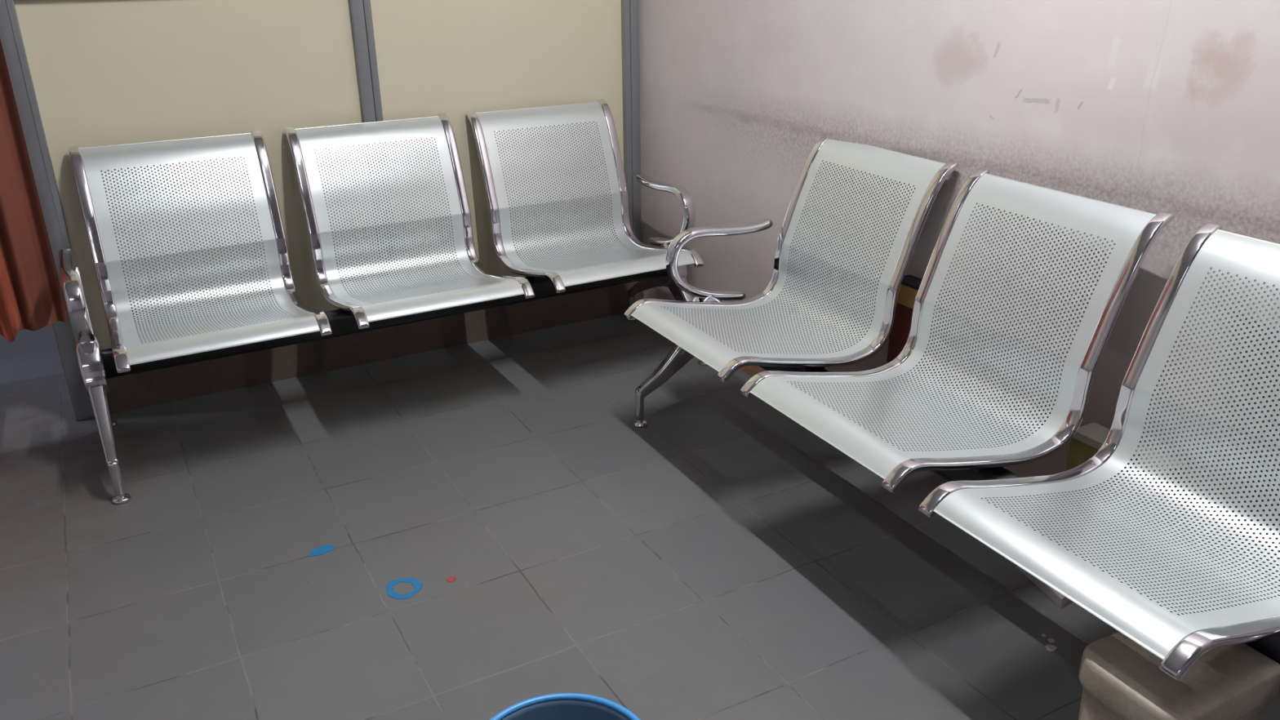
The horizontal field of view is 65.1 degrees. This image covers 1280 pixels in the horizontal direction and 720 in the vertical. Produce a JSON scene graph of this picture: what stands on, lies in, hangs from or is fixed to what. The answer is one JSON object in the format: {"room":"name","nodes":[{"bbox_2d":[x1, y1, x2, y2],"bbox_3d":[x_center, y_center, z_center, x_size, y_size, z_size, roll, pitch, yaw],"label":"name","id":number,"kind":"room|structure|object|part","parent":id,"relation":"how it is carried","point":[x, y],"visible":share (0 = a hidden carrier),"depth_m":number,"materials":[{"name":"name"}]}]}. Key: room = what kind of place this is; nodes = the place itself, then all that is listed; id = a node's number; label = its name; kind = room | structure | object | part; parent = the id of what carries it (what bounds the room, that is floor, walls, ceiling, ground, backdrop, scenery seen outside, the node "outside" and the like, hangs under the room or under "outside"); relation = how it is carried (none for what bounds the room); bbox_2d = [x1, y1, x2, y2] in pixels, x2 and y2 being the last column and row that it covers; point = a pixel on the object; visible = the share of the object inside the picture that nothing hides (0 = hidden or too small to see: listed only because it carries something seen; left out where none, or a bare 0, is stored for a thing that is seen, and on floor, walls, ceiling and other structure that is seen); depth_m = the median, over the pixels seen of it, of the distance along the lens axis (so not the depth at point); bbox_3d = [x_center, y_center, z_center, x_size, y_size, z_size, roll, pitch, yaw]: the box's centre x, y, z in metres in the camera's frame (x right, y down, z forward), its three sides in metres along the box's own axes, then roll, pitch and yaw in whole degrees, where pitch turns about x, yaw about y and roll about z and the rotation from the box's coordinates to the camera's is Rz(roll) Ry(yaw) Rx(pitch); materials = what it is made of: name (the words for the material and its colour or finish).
{"room":"waiting room","nodes":[
{"label":"waiting room","id":0,"kind":"room"},
{"bbox_2d":[0,324,64,384],"bbox_3d":[-2.852,-0.973,2.429,2.400,2.600,0.075,-12,25,-26],"label":"wall","id":1,"kind":"structure","parent":0,"point":[33,354],"depth_m":3.28,"materials":[{"name":"grey paint"}]},
{"bbox_2d":[13,0,623,350],"bbox_3d":[-0.793,-1.313,2.984,1.970,2.440,0.052,-12,25,-26],"label":"wall","id":2,"kind":"structure","parent":0,"point":[104,73],"depth_m":3.02,"materials":[{"name":"beige paint"}]},
{"bbox_2d":[0,0,94,420],"bbox_3d":[-1.680,-1.040,2.557,0.093,2.600,0.080,-12,25,-26],"label":"trim","id":3,"kind":"structure","parent":2,"relation":"attached to","point":[11,36],"depth_m":2.75,"materials":[{"name":"grey metal"}]},
{"bbox_2d":[348,0,399,284],"bbox_3d":[-0.855,-1.300,2.939,0.060,2.430,0.078,-12,25,-26],"label":"trim","id":4,"kind":"structure","parent":2,"relation":"attached to","point":[361,15],"depth_m":3.07,"materials":[{"name":"grey metal"}]},
{"bbox_2d":[107,280,644,413],"bbox_3d":[-0.857,-0.099,3.437,1.950,0.170,0.074,-12,25,-26],"label":"baseboard","id":5,"kind":"structure","parent":2,"relation":"attached to","point":[150,388],"depth_m":3.37,"materials":[{"name":"brown stone"}]},
{"bbox_2d":[621,0,641,242],"bbox_3d":[-0.049,-1.477,3.345,0.060,2.430,0.078,-12,25,-26],"label":"trim","id":6,"kind":"structure","parent":2,"relation":"attached to","point":[629,8],"depth_m":3.55,"materials":[{"name":"grey metal"}]},
{"bbox_2d":[0,313,1279,719],"bbox_3d":[-0.383,1.032,1.008,4.900,0.080,6.320,-12,25,-26],"label":"floor","id":7,"kind":"structure","parent":0,"point":[717,557],"depth_m":2.29,"materials":[{"name":"grey tile"}]},
{"bbox_2d":[307,544,335,556],"bbox_3d":[-0.744,0.444,2.338,0.064,0.001,0.037,-12,25,-26],"label":"paint smudge","id":8,"kind":"object","parent":7,"relation":"on","point":[321,550],"visible":1,"depth_m":2.34,"materials":[{"name":"blue paint"}]},
{"bbox_2d":[58,98,708,504],"bbox_3d":[-0.684,-0.270,3.015,1.829,0.805,0.662,-13,25,-27],"label":"bench","id":9,"kind":"object","parent":7,"relation":"on","point":[143,344],"visible":0.98,"depth_m":2.99,"materials":[{"name":"silver metal"}]},
{"bbox_3d":[-1.461,-0.143,2.607,0.043,0.233,0.344,-13,25,-27],"label":"armrest","id":10,"kind":"part","parent":9,"relation":"part of","materials":[{"name":"silver metal"}]},
{"bbox_3d":[-1.396,-0.265,2.585,0.031,0.470,0.662,-13,25,-27],"label":"rail","id":11,"kind":"part","parent":9,"relation":"part of","materials":[{"name":"silver metal"}]},
{"bbox_3d":[-0.979,-0.359,2.800,0.031,0.470,0.662,-13,25,-27],"label":"rail","id":12,"kind":"part","parent":9,"relation":"part of","materials":[{"name":"silver metal"}]},
{"bbox_3d":[-0.894,-0.378,2.844,0.031,0.470,0.662,-13,25,-27],"label":"rail","id":13,"kind":"part","parent":9,"relation":"part of","materials":[{"name":"silver metal"}]},
{"bbox_3d":[-0.477,-0.471,3.059,0.031,0.470,0.662,-13,25,-27],"label":"rail","id":14,"kind":"part","parent":9,"relation":"part of","materials":[{"name":"silver metal"}]},
{"bbox_3d":[-0.392,-0.491,3.103,0.031,0.470,0.662,-13,25,-27],"label":"rail","id":15,"kind":"part","parent":9,"relation":"part of","materials":[{"name":"silver metal"}]},
{"bbox_3d":[0.025,-0.584,3.318,0.031,0.470,0.662,-13,25,-27],"label":"rail","id":16,"kind":"part","parent":9,"relation":"part of","materials":[{"name":"silver metal"}]},
{"bbox_3d":[0.082,-0.490,3.404,0.043,0.233,0.344,-13,25,-27],"label":"armrest","id":17,"kind":"part","parent":9,"relation":"part of","materials":[{"name":"silver metal"}]},
{"bbox_2d":[386,577,422,599],"bbox_3d":[-0.516,0.500,2.197,0.080,0.001,0.083,-12,25,-26],"label":"ring","id":18,"kind":"object","parent":7,"relation":"on","point":[417,584],"visible":1,"depth_m":2.20,"materials":[{"name":"blue plastic"}]},
{"bbox_2d":[445,576,456,582],"bbox_3d":[-0.419,0.486,2.226,0.023,0.001,0.021,-12,25,-26],"label":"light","id":19,"kind":"object","parent":7,"relation":"on","point":[450,579],"visible":1,"depth_m":2.23,"materials":[{"name":"red plastic"}]},
{"bbox_2d":[489,693,640,719],"bbox_3d":[-0.106,0.669,1.405,0.265,0.284,0.265,-12,25,-26],"label":"waste bin","id":20,"kind":"object","parent":7,"relation":"on","point":[558,706],"visible":1,"depth_m":1.46,"materials":[{"name":"blue plastic"}]},
{"bbox_2d":[886,274,955,399],"bbox_3d":[0.729,0.032,2.657,0.058,0.486,0.166,-12,25,-26],"label":"carton","id":21,"kind":"object","parent":7,"relation":"on","point":[910,284],"visible":0.24,"depth_m":2.61,"materials":[{"name":"cardboard"}]},
{"bbox_3d":[0.726,-0.161,2.578,0.055,0.055,0.163,-12,25,-26],"label":"lid","id":22,"kind":"part","parent":21,"relation":"part of","materials":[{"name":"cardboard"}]},
{"bbox_2d":[623,137,1279,719],"bbox_3d":[0.632,0.065,2.163,0.662,0.805,1.829,-12,25,-25],"label":"bench","id":23,"kind":"object","parent":7,"relation":"on","point":[1179,602],"visible":1,"depth_m":2.01,"materials":[{"name":"silver metal"}]},
{"bbox_3d":[0.230,-0.275,2.876,0.344,0.233,0.043,-12,25,-25],"label":"armrest","id":24,"kind":"part","parent":23,"relation":"part of","materials":[{"name":"silver metal"}]},
{"bbox_3d":[0.252,-0.360,2.768,0.662,0.470,0.031,-12,25,-25],"label":"rail","id":25,"kind":"part","parent":23,"relation":"part of","materials":[{"name":"silver metal"}]},
{"bbox_3d":[0.474,-0.201,2.376,0.662,0.470,0.031,-12,25,-25],"label":"rail","id":26,"kind":"part","parent":23,"relation":"part of","materials":[{"name":"silver metal"}]},
{"bbox_3d":[0.519,-0.169,2.295,0.662,0.470,0.031,-12,25,-25],"label":"rail","id":27,"kind":"part","parent":23,"relation":"part of","materials":[{"name":"silver metal"}]},
{"bbox_3d":[0.741,-0.010,1.903,0.662,0.470,0.031,-12,25,-25],"label":"rail","id":28,"kind":"part","parent":23,"relation":"part of","materials":[{"name":"silver metal"}]},
{"bbox_3d":[0.787,0.023,1.822,0.662,0.470,0.031,-12,25,-25],"label":"rail","id":29,"kind":"part","parent":23,"relation":"part of","materials":[{"name":"silver metal"}]},
{"bbox_3d":[1.008,0.182,1.430,0.662,0.470,0.031,-12,25,-25],"label":"rail","id":30,"kind":"part","parent":23,"relation":"part of","materials":[{"name":"silver metal"}]},
{"bbox_2d":[1016,565,1071,608],"bbox_3d":[0.905,0.472,2.177,0.089,0.034,0.161,-6,23,-14],"label":"paper packet","id":31,"kind":"object","parent":7,"relation":"on","point":[1058,598],"visible":0.29,"depth_m":2.13,"materials":[{"name":"paper"}]},
{"bbox_2d":[1044,644,1057,651],"bbox_3d":[0.814,0.570,1.985,0.021,0.002,0.019,-12,25,-26],"label":"droplet","id":32,"kind":"object","parent":7,"relation":"on","point":[1049,647],"visible":1,"depth_m":1.98,"materials":[{"name":"grey liquid"}]},
{"bbox_2d":[1048,638,1054,643],"bbox_3d":[0.824,0.562,2.006,0.014,0.002,0.012,-12,25,-26],"label":"droplet","id":33,"kind":"object","parent":7,"relation":"on","point":[1050,640],"visible":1,"depth_m":2.00,"materials":[{"name":"grey liquid"}]},
{"bbox_2d":[1066,422,1184,530],"bbox_3d":[1.039,0.322,2.191,0.074,0.300,0.224,-12,25,-26],"label":"carton","id":34,"kind":"object","parent":7,"relation":"on","point":[1088,438],"visible":0.14,"depth_m":2.19,"materials":[{"name":"cardboard"}]},
{"bbox_3d":[1.037,0.191,2.137,0.074,0.017,0.224,-12,25,-26],"label":"lid","id":35,"kind":"part","parent":34,"relation":"part of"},
{"bbox_2d":[1078,631,1279,719],"bbox_3d":[0.807,0.586,1.557,0.253,0.300,0.184,-12,25,-26],"label":"stone block","id":36,"kind":"object","parent":7,"relation":"on","point":[1121,679],"visible":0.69,"depth_m":1.47,"materials":[{"name":"beige stone"}]},
{"bbox_2d":[639,0,1279,589],"bbox_3d":[1.577,-0.511,1.176,0.150,2.600,5.738,-14,26,-29],"label":"wall","id":37,"kind":"structure","parent":0,"point":[1152,106],"depth_m":2.33,"materials":[{"name":"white paint"}]},
{"bbox_2d":[738,365,950,481],"bbox_3d":[1.560,0.736,1.536,0.054,0.022,5.312,-14,26,-29],"label":"beam","id":38,"kind":"structure","parent":37,"relation":"attached to","point":[752,371],"depth_m":3.27,"materials":[{"name":"metal"}]},
{"bbox_3d":[-2.174,-1.930,1.910,1.000,0.450,0.060,-12,25,-26],"label":"wall","id":39,"kind":"structure","parent":0,"visible":0},
{"bbox_2d":[0,38,69,342],"bbox_3d":[-2.071,-0.814,2.285,1.040,1.803,0.058,-13,25,-27],"label":"curtain","id":40,"kind":"object","parent":39,"relation":"hanging from","point":[31,296],"visible":1,"depth_m":2.73,"materials":[{"name":"red fabric"}]},
{"bbox_3d":[-1.933,-0.835,2.359,0.472,1.783,0.048,-12,25,-26],"label":"orange panel","id":41,"kind":"part","parent":40,"relation":"part of","materials":[{"name":"orange fabric"}]}
]}

